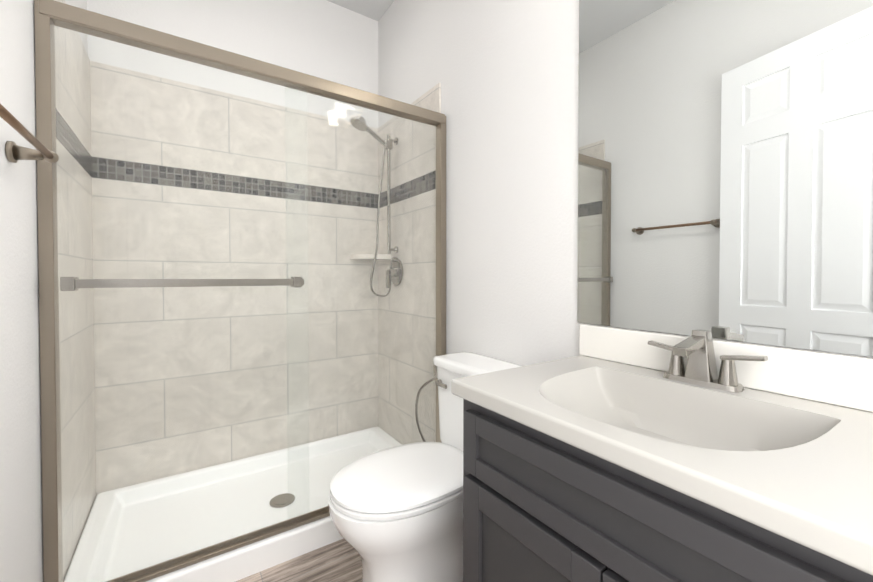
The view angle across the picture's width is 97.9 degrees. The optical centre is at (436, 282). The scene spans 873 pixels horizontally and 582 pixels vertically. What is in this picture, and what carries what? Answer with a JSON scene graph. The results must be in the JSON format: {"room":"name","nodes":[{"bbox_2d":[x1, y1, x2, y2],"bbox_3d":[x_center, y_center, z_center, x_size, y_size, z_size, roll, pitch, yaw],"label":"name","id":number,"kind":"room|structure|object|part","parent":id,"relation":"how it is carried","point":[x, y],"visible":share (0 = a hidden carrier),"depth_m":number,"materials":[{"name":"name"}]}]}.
{"room":"bathroom","nodes":[
{"label":"bathroom","id":0,"kind":"room"},
{"bbox_2d":[0,0,87,581],"bbox_3d":[-0.889,-0.317,0.573,0.120,2.900,3.130,-1,1,-34],"label":"wall","id":1,"kind":"structure","parent":0,"point":[21,542],"depth_m":1.01,"materials":[{"name":"white paint"}]},
{"bbox_2d":[0,104,58,162],"bbox_3d":[-0.904,-0.325,0.786,0.090,0.052,0.512,-1,1,-34],"label":"towel rail","id":2,"kind":"object","parent":1,"relation":"attached to","point":[14,152],"visible":1,"depth_m":0.94,"materials":[{"name":"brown metal"}]},
{"bbox_2d":[54,0,91,155],"bbox_3d":[-1.430,-0.816,1.485,0.010,0.450,0.760,-1,1,-34],"label":"wall tile","id":3,"kind":"structure","parent":1,"relation":"attached to","point":[77,97],"depth_m":1.51,"materials":[{"name":"beige tile"}]},
{"bbox_2d":[56,109,91,176],"bbox_3d":[-1.430,-0.541,1.490,0.010,0.100,0.760,-1,1,-34],"label":"tile band","id":4,"kind":"object","parent":1,"relation":"attached to","point":[67,135],"depth_m":1.48,"materials":[{"name":"tile"}]},
{"bbox_2d":[56,138,95,581],"bbox_3d":[-1.430,0.314,1.503,0.010,1.610,0.760,-1,1,-34],"label":"wall tile","id":5,"kind":"structure","parent":1,"relation":"attached to","point":[68,499],"depth_m":1.49,"materials":[{"name":"beige tile"}]},
{"bbox_2d":[87,0,377,127],"bbox_3d":[-1.058,-0.343,2.274,1.500,2.900,0.120,-1,1,-34],"label":"wall","id":6,"kind":"structure","parent":0,"point":[328,40],"depth_m":2.22,"materials":[{"name":"white paint"}]},
{"bbox_2d":[90,61,377,193],"bbox_3d":[-1.022,-0.827,2.212,1.480,0.450,0.010,-1,1,-34],"label":"wall tile","id":7,"kind":"structure","parent":6,"relation":"attached to","point":[212,151],"depth_m":2.09,"materials":[{"name":"beige tile"}]},
{"bbox_2d":[92,157,377,208],"bbox_3d":[-1.022,-0.552,2.217,1.480,0.100,0.010,-1,1,-34],"label":"tile band","id":8,"kind":"object","parent":6,"relation":"attached to","point":[250,185],"depth_m":2.10,"materials":[{"name":"tile"}]},
{"bbox_2d":[92,178,377,495],"bbox_3d":[-1.022,0.303,2.230,1.480,1.610,0.010,-1,1,-34],"label":"wall tile","id":9,"kind":"structure","parent":6,"relation":"attached to","point":[157,315],"depth_m":2.11,"materials":[{"name":"beige tile"}]},
{"bbox_2d":[350,254,390,259],"bbox_3d":[-0.433,-0.166,2.489,0.200,0.030,0.200,-1,1,-34],"label":"shelf","id":10,"kind":"object","parent":9,"relation":"attached to","point":[362,256],"depth_m":2.44,"materials":[{"name":"beige ceramic"}]},
{"bbox_2d":[236,538,361,581],"bbox_3d":[-0.217,1.176,1.049,1.740,0.100,3.130,-1,1,-34],"label":"floor","id":11,"kind":"structure","parent":0,"point":[338,561],"depth_m":1.49,"materials":[{"name":"brown wood"}]},
{"bbox_2d":[64,426,401,581],"bbox_3d":[-0.788,1.061,1.895,1.476,0.105,0.823,-1,1,-34],"label":"shower pan","id":12,"kind":"object","parent":11,"relation":"on","point":[235,565],"visible":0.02,"depth_m":1.74,"materials":[{"name":"white plastic"}]},
{"bbox_2d":[327,352,521,581],"bbox_3d":[-0.074,0.725,1.503,0.743,0.788,0.548,-1,1,-34],"label":"toilet","id":13,"kind":"object","parent":11,"relation":"on","point":[396,513],"visible":0.77,"depth_m":1.30,"materials":[{"name":"white ceramic"}]},
{"bbox_3d":[-0.112,0.708,1.402,0.552,0.050,0.408,-1,1,-34],"label":"seat lid","id":14,"kind":"part","parent":13,"relation":"part of","materials":[{"name":"white plastic"}]},
{"bbox_3d":[0.025,0.437,1.630,0.023,0.025,0.083,-1,1,-34],"label":"handle","id":15,"kind":"part","parent":13,"relation":"part of","materials":[{"name":"grey metal"}]},
{"bbox_3d":[0.176,0.530,1.593,0.224,0.400,0.424,-1,1,-34],"label":"tank","id":16,"kind":"part","parent":13,"relation":"part of","materials":[{"name":"white ceramic"}]},
{"bbox_2d":[451,324,872,581],"bbox_3d":[0.598,0.628,0.662,0.561,1.008,1.184,-1,1,-34],"label":"bathroom vanity","id":17,"kind":"object","parent":11,"relation":"on","point":[610,454],"visible":1,"depth_m":0.74,"materials":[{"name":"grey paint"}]},
{"bbox_2d":[648,329,767,392],"bbox_3d":[0.625,0.187,0.925,0.148,0.132,0.255,-1,1,-34],"label":"faucet","id":18,"kind":"object","parent":17,"relation":"on","point":[696,363],"depth_m":0.93,"materials":[{"name":"grey metal"}]},
{"bbox_2d":[327,0,393,20],"bbox_3d":[-0.217,-1.823,1.002,1.740,0.100,3.130,-1,1,-34],"label":"ceiling","id":19,"kind":"structure","parent":0,"point":[376,10],"depth_m":2.48,"materials":[{"name":"grey paint"}]},
{"bbox_2d":[378,0,872,365],"bbox_3d":[0.455,-0.331,1.478,0.120,2.900,3.130,-1,1,-34],"label":"wall","id":20,"kind":"structure","parent":0,"point":[505,73],"depth_m":1.62,"materials":[{"name":"white paint"}]},
{"bbox_2d":[34,0,445,581],"bbox_3d":[-0.583,0.078,1.575,1.496,1.868,0.060,-1,1,-34],"label":"shower door","id":21,"kind":"structure","parent":20,"relation":"attached to","point":[48,227],"depth_m":1.32,"materials":[{"name":"clear glass"}]},
{"bbox_2d":[43,14,308,92],"bbox_3d":[-0.856,-0.804,1.353,0.775,0.010,0.012,-1,1,-34],"label":"shower door panel edge","id":22,"kind":"object","parent":21,"relation":"attached to","point":[156,46],"depth_m":1.31,"materials":[{"name":"silver metal"}]},
{"bbox_3d":[-0.856,0.096,1.367,0.775,1.789,0.006,-1,1,-34],"label":"panel","id":23,"kind":"part","parent":21,"relation":"part of","materials":[{"name":"clear glass"}]},
{"bbox_2d":[60,277,303,290],"bbox_3d":[-0.834,0.002,1.342,0.706,0.042,0.056,-1,1,-34],"label":"door handle bar","id":24,"kind":"object","parent":21,"relation":"attached to","point":[71,283],"visible":1,"depth_m":1.27,"materials":[{"name":"grey metal"}]},
{"bbox_3d":[-0.302,0.089,1.780,0.765,1.789,0.006,-1,1,-34],"label":"panel","id":25,"kind":"part","parent":21,"relation":"part of","materials":[{"name":"clear glass"}]},
{"bbox_2d":[292,88,437,126],"bbox_3d":[-0.303,-0.810,1.766,0.765,0.010,0.012,-1,1,-34],"label":"shower door panel edge","id":26,"kind":"object","parent":21,"relation":"attached to","point":[311,92],"depth_m":1.75,"materials":[{"name":"silver metal"}]},
{"bbox_2d":[378,170,435,207],"bbox_3d":[-0.194,-0.554,2.322,0.010,0.100,0.760,-1,1,-34],"label":"tile band","id":27,"kind":"object","parent":20,"relation":"attached to","point":[396,196],"depth_m":2.24,"materials":[{"name":"tile"}]},
{"bbox_2d":[378,189,435,444],"bbox_3d":[-0.194,0.301,2.335,0.010,1.610,0.760,-1,1,-34],"label":"wall tile","id":28,"kind":"structure","parent":20,"relation":"attached to","point":[399,420],"depth_m":2.28,"materials":[{"name":"beige tile"}]},
{"bbox_2d":[350,115,402,296],"bbox_3d":[-0.377,-0.442,2.309,0.307,1.069,0.170,-1,1,-34],"label":"shower rail","id":29,"kind":"object","parent":28,"relation":"attached to","point":[356,122],"depth_m":2.35,"materials":[{"name":"grey metal"}]},
{"bbox_2d":[378,83,440,193],"bbox_3d":[-0.194,-0.829,2.317,0.010,0.450,0.760,-1,1,-34],"label":"wall tile","id":30,"kind":"structure","parent":20,"relation":"attached to","point":[430,99],"depth_m":2.24,"materials":[{"name":"beige tile"}]},
{"bbox_2d":[577,0,872,356],"bbox_3d":[0.824,-0.442,0.811,0.006,1.177,1.195,-1,1,-34],"label":"mirror","id":31,"kind":"object","parent":20,"relation":"attached to","point":[725,169],"visible":1,"depth_m":0.95,"materials":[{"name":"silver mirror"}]},
{"bbox_2d":[579,324,872,411],"bbox_3d":[0.823,0.202,0.807,0.020,0.104,1.184,-1,1,-34],"label":"backsplash","id":32,"kind":"structure","parent":20,"relation":"attached to","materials":[{"name":"white stone"}]}
]}

